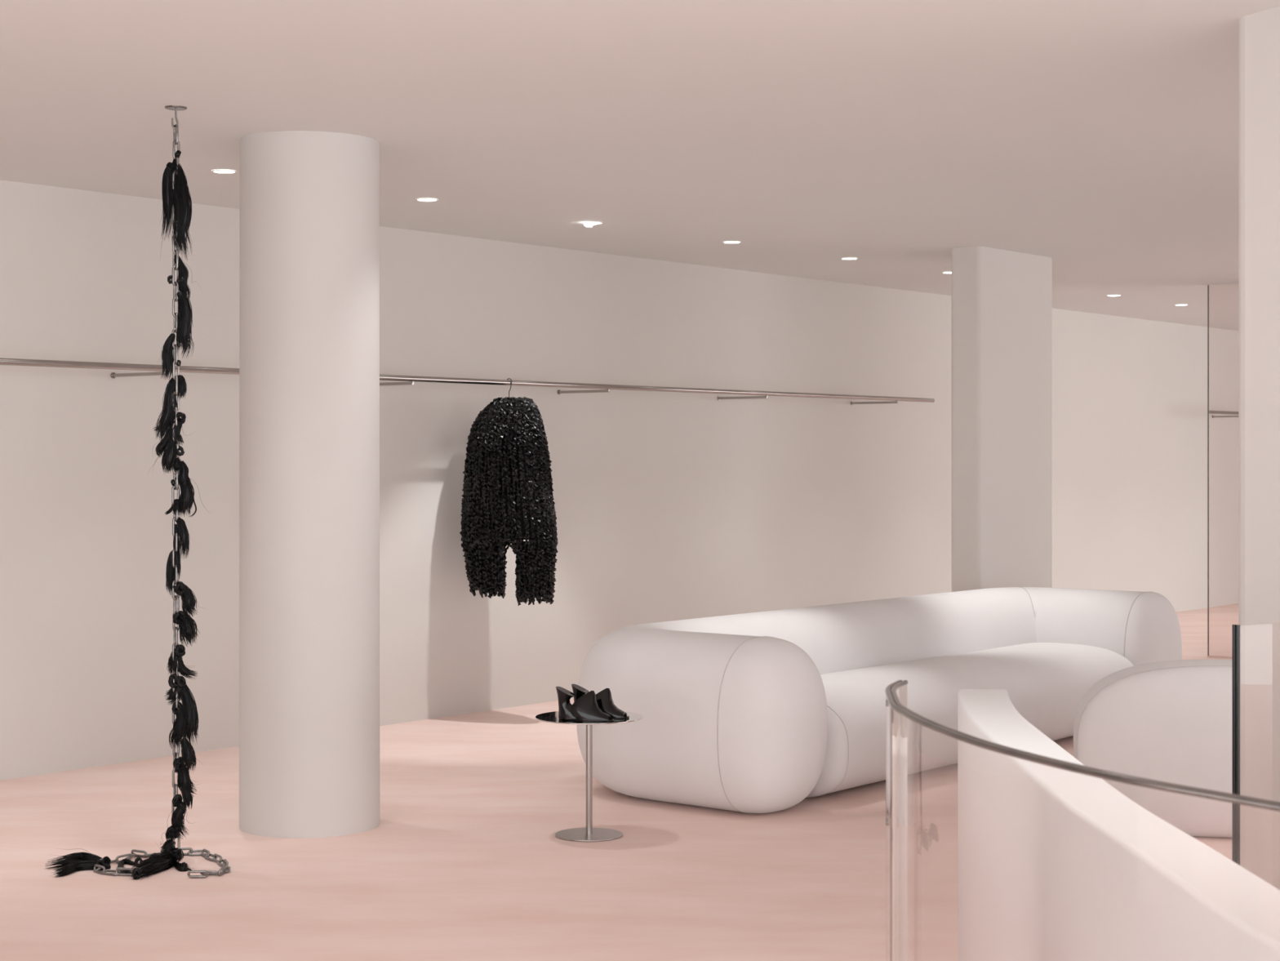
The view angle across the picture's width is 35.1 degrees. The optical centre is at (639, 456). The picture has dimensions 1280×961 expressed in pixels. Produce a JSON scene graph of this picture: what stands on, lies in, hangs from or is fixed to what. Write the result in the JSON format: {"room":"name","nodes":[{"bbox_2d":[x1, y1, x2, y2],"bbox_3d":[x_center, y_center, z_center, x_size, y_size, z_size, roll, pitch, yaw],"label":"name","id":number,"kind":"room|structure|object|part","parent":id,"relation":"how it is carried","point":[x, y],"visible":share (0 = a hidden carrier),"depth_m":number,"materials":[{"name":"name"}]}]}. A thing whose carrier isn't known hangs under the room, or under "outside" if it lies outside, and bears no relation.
{"room":"clothing store","nodes":[
{"label":"clothing store","id":0,"kind":"room"},
{"bbox_2d":[0,179,1238,780],"bbox_3d":[0.424,0.111,13.711,0.150,2.778,25.000,0,0,39],"label":"wall","id":1,"kind":"structure","parent":0,"point":[669,506],"depth_m":12.37,"materials":[{"name":"paint"}]},
{"bbox_2d":[0,357,934,404],"bbox_3d":[-1.818,-0.405,10.466,0.416,0.054,12.332,0,0,39],"label":"rail","id":2,"kind":"object","parent":1,"relation":"attached to","point":[602,388],"visible":0.85,"depth_m":11.43,"materials":[{"name":"metal"}]},
{"bbox_2d":[1208,410,1238,417],"bbox_3d":[6.316,-0.405,20.601,0.416,0.054,3.478,0,0,39],"label":"rail","id":3,"kind":"object","parent":1,"relation":"attached to","point":[1210,411],"visible":0.44,"depth_m":19.48,"materials":[{"name":"metal"}]},
{"bbox_2d":[0,603,1238,960],"bbox_3d":[4.000,1.560,14.000,24.000,0.120,32.000,0,0,0],"label":"floor","id":4,"kind":"structure","parent":0,"point":[464,860],"depth_m":7.37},
{"bbox_2d":[239,130,380,837],"bbox_3d":[-1.343,0.111,8.240,0.566,2.778,0.566,0,0,0],"label":"round column","id":5,"kind":"structure","parent":4,"relation":"on","point":[309,285],"depth_m":8.00,"materials":[{"name":"paint"}]},
{"bbox_2d":[535,711,642,841],"bbox_3d":[-0.201,1.264,8.010,0.425,0.471,0.425,0,0,0],"label":"side table","id":6,"kind":"object","parent":4,"relation":"on","point":[588,833],"visible":0.84,"depth_m":8.00,"materials":[{"name":"metal"}]},
{"bbox_2d":[555,685,614,721],"bbox_3d":[-0.214,0.965,7.904,0.234,0.127,0.085,0,0,14],"label":"high heeled mule","id":7,"kind":"object","parent":6,"relation":"on","point":[586,708],"visible":1,"depth_m":7.88,"materials":[{"name":"black leather"}]},
{"bbox_2d":[571,683,629,718],"bbox_3d":[-0.156,0.965,7.989,0.234,0.127,0.085,0,0,14],"label":"high heeled mule","id":8,"kind":"object","parent":6,"relation":"on","point":[604,698],"visible":0.63,"depth_m":7.96,"materials":[{"name":"black leather"}]},
{"bbox_2d":[576,586,1182,813],"bbox_3d":[1.320,1.133,10.269,1.321,0.741,4.290,0,0,38],"label":"sofa","id":9,"kind":"object","parent":4,"relation":"on","point":[768,711],"visible":0.83,"depth_m":9.00,"materials":[{"name":"fabric"}]},
{"bbox_3d":[1.502,1.268,10.173,0.880,0.465,3.290,0,0,39],"label":"seat","id":10,"kind":"part","parent":9,"relation":"part of","materials":[{"name":"fabric"}]},
{"bbox_2d":[951,246,1052,591],"bbox_3d":[2.286,0.111,12.756,0.210,2.778,0.960,0,0,39],"label":"square pillar","id":11,"kind":"structure","parent":4,"relation":"on","point":[1002,300],"depth_m":12.52,"materials":[{"name":"paint"}]},
{"bbox_2d":[884,679,1279,960],"bbox_3d":[0.698,0.950,2.684,0.311,1.100,1.916,0,0,-23],"label":"glass balustrade","id":12,"kind":"object","parent":4,"relation":"on","point":[897,712],"visible":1,"depth_m":3.31,"materials":[{"name":"glass"}]},
{"bbox_3d":[0.698,0.952,2.684,0.309,1.097,1.915,0,0,-23],"label":"glass pane","id":13,"kind":"part","parent":12,"relation":"part of","materials":[{"name":"clear glass"}]},
{"bbox_3d":[0.803,0.404,2.738,0.794,0.009,1.770,0,0,0],"label":"edge trim","id":14,"kind":"part","parent":12,"relation":"part of","materials":[{"name":"grey metal"}]},
{"bbox_3d":[0.702,0.404,2.685,0.302,0.009,1.905,0,0,-23],"label":"edge trim","id":15,"kind":"part","parent":12,"relation":"part of","materials":[{"name":"grey metal"}]},
{"bbox_2d":[957,688,1279,960],"bbox_3d":[0.836,1.050,3.859,0.190,0.900,2.769,0,0,1],"label":"wall","id":16,"kind":"structure","parent":4,"relation":"on","point":[1054,864],"depth_m":3.53,"materials":[{"name":"paint"}]},
{"bbox_2d":[1073,659,1231,837],"bbox_3d":[2.613,1.151,8.646,1.553,0.703,1.690,0,0,9],"label":"lounge sofa","id":17,"kind":"object","parent":4,"relation":"on","point":[1166,721],"visible":0.59,"depth_m":7.91,"materials":[{"name":"fabric"}]},
{"bbox_2d":[1207,283,1238,658],"bbox_3d":[4.862,0.112,14.605,1.603,2.776,0.042,0,0,39],"label":"glass wall","id":18,"kind":"structure","parent":4,"relation":"on","point":[1208,655],"depth_m":15.10,"materials":[{"name":"glass"}]},
{"bbox_2d":[1231,622,1279,865],"bbox_3d":[1.665,0.949,4.956,0.629,1.102,0.020,0,0,-34],"label":"glass balustrade","id":19,"kind":"object","parent":4,"relation":"on","point":[1235,628],"visible":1,"depth_m":4.78,"materials":[{"name":"clear glass"}]},
{"bbox_3d":[1.669,0.950,4.959,0.620,1.100,0.018,0,0,-34],"label":"glass pane","id":20,"kind":"part","parent":19,"relation":"part of","materials":[{"name":"clear glass"}]},
{"bbox_2d":[0,0,1279,330],"bbox_3d":[4.000,-1.338,14.000,24.000,0.120,32.000,0,0,0],"label":"ceiling","id":21,"kind":"structure","parent":0,"point":[1099,139],"depth_m":7.64,"materials":[{"name":"paint"}]},
{"bbox_2d":[44,105,231,879],"bbox_3d":[-1.828,0.115,7.380,0.672,2.786,0.448,0,0,-8],"label":"hanging chain","id":22,"kind":"object","parent":21,"relation":"hanging from","point":[176,200],"visible":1,"depth_m":7.41,"materials":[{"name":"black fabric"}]},
{"bbox_3d":[-1.700,-1.275,7.420,0.080,0.006,0.080,0,0,0],"label":"ceiling plate","id":23,"kind":"part","parent":22,"relation":"part of","materials":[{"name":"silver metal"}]},
{"bbox_2d":[212,169,236,173],"bbox_3d":[-1.864,-1.276,9.079,0.108,0.004,0.108,0,0,0],"label":"recessed light","id":24,"kind":"object","parent":21,"relation":"in","point":[213,171],"visible":1,"depth_m":9.07,"materials":[{"name":"paint"}]},
{"bbox_2d":[416,198,437,201],"bbox_3d":[-1.060,-1.276,10.081,0.108,0.004,0.108,0,0,0],"label":"recessed light","id":25,"kind":"object","parent":21,"relation":"in","point":[417,199],"visible":1,"depth_m":10.06,"materials":[{"name":"paint"}]},
{"bbox_2d":[583,221,603,226],"bbox_3d":[-0.256,-1.265,11.083,0.108,0.024,0.108,0,0,0],"label":"recessed light","id":26,"kind":"object","parent":21,"relation":"in","point":[589,224],"visible":1,"depth_m":11.05,"materials":[{"name":"paint"}]},
{"bbox_2d":[723,240,741,243],"bbox_3d":[0.549,-1.276,12.085,0.108,0.004,0.108,0,0,0],"label":"recessed light","id":27,"kind":"object","parent":21,"relation":"in","point":[727,242],"visible":1,"depth_m":12.05,"materials":[{"name":"paint"}]},
{"bbox_2d":[840,257,857,259],"bbox_3d":[1.353,-1.276,13.088,0.108,0.004,0.108,0,0,0],"label":"recessed light","id":28,"kind":"object","parent":21,"relation":"in","point":[841,258],"visible":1,"depth_m":13.07,"materials":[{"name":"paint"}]},
{"bbox_2d":[1106,294,1120,296],"bbox_3d":[3.766,-1.276,16.094,0.108,0.004,0.108,0,0,0],"label":"recessed light","id":29,"kind":"object","parent":21,"relation":"in","point":[1108,295],"visible":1,"depth_m":16.08,"materials":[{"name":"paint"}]},
{"bbox_2d":[1238,6,1279,889],"bbox_3d":[2.788,0.111,5.559,1.846,2.778,1.274,0,0,-14],"label":"column","id":30,"kind":"structure","parent":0,"point":[1259,33],"depth_m":5.83,"materials":[{"name":"paint"}]},
{"bbox_3d":[-0.743,-0.348,11.499,0.316,0.188,0.255,0,0,0],"label":"clothes hanger","id":31,"kind":"object","parent":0,"visible":0},
{"bbox_2d":[459,396,558,605],"bbox_3d":[-0.748,0.252,11.499,0.696,1.178,0.307,0,0,41],"label":"garment","id":32,"kind":"object","parent":31,"relation":"hanging from","point":[508,490],"visible":1,"depth_m":11.36,"materials":[{"name":"black fabric"}]}
]}

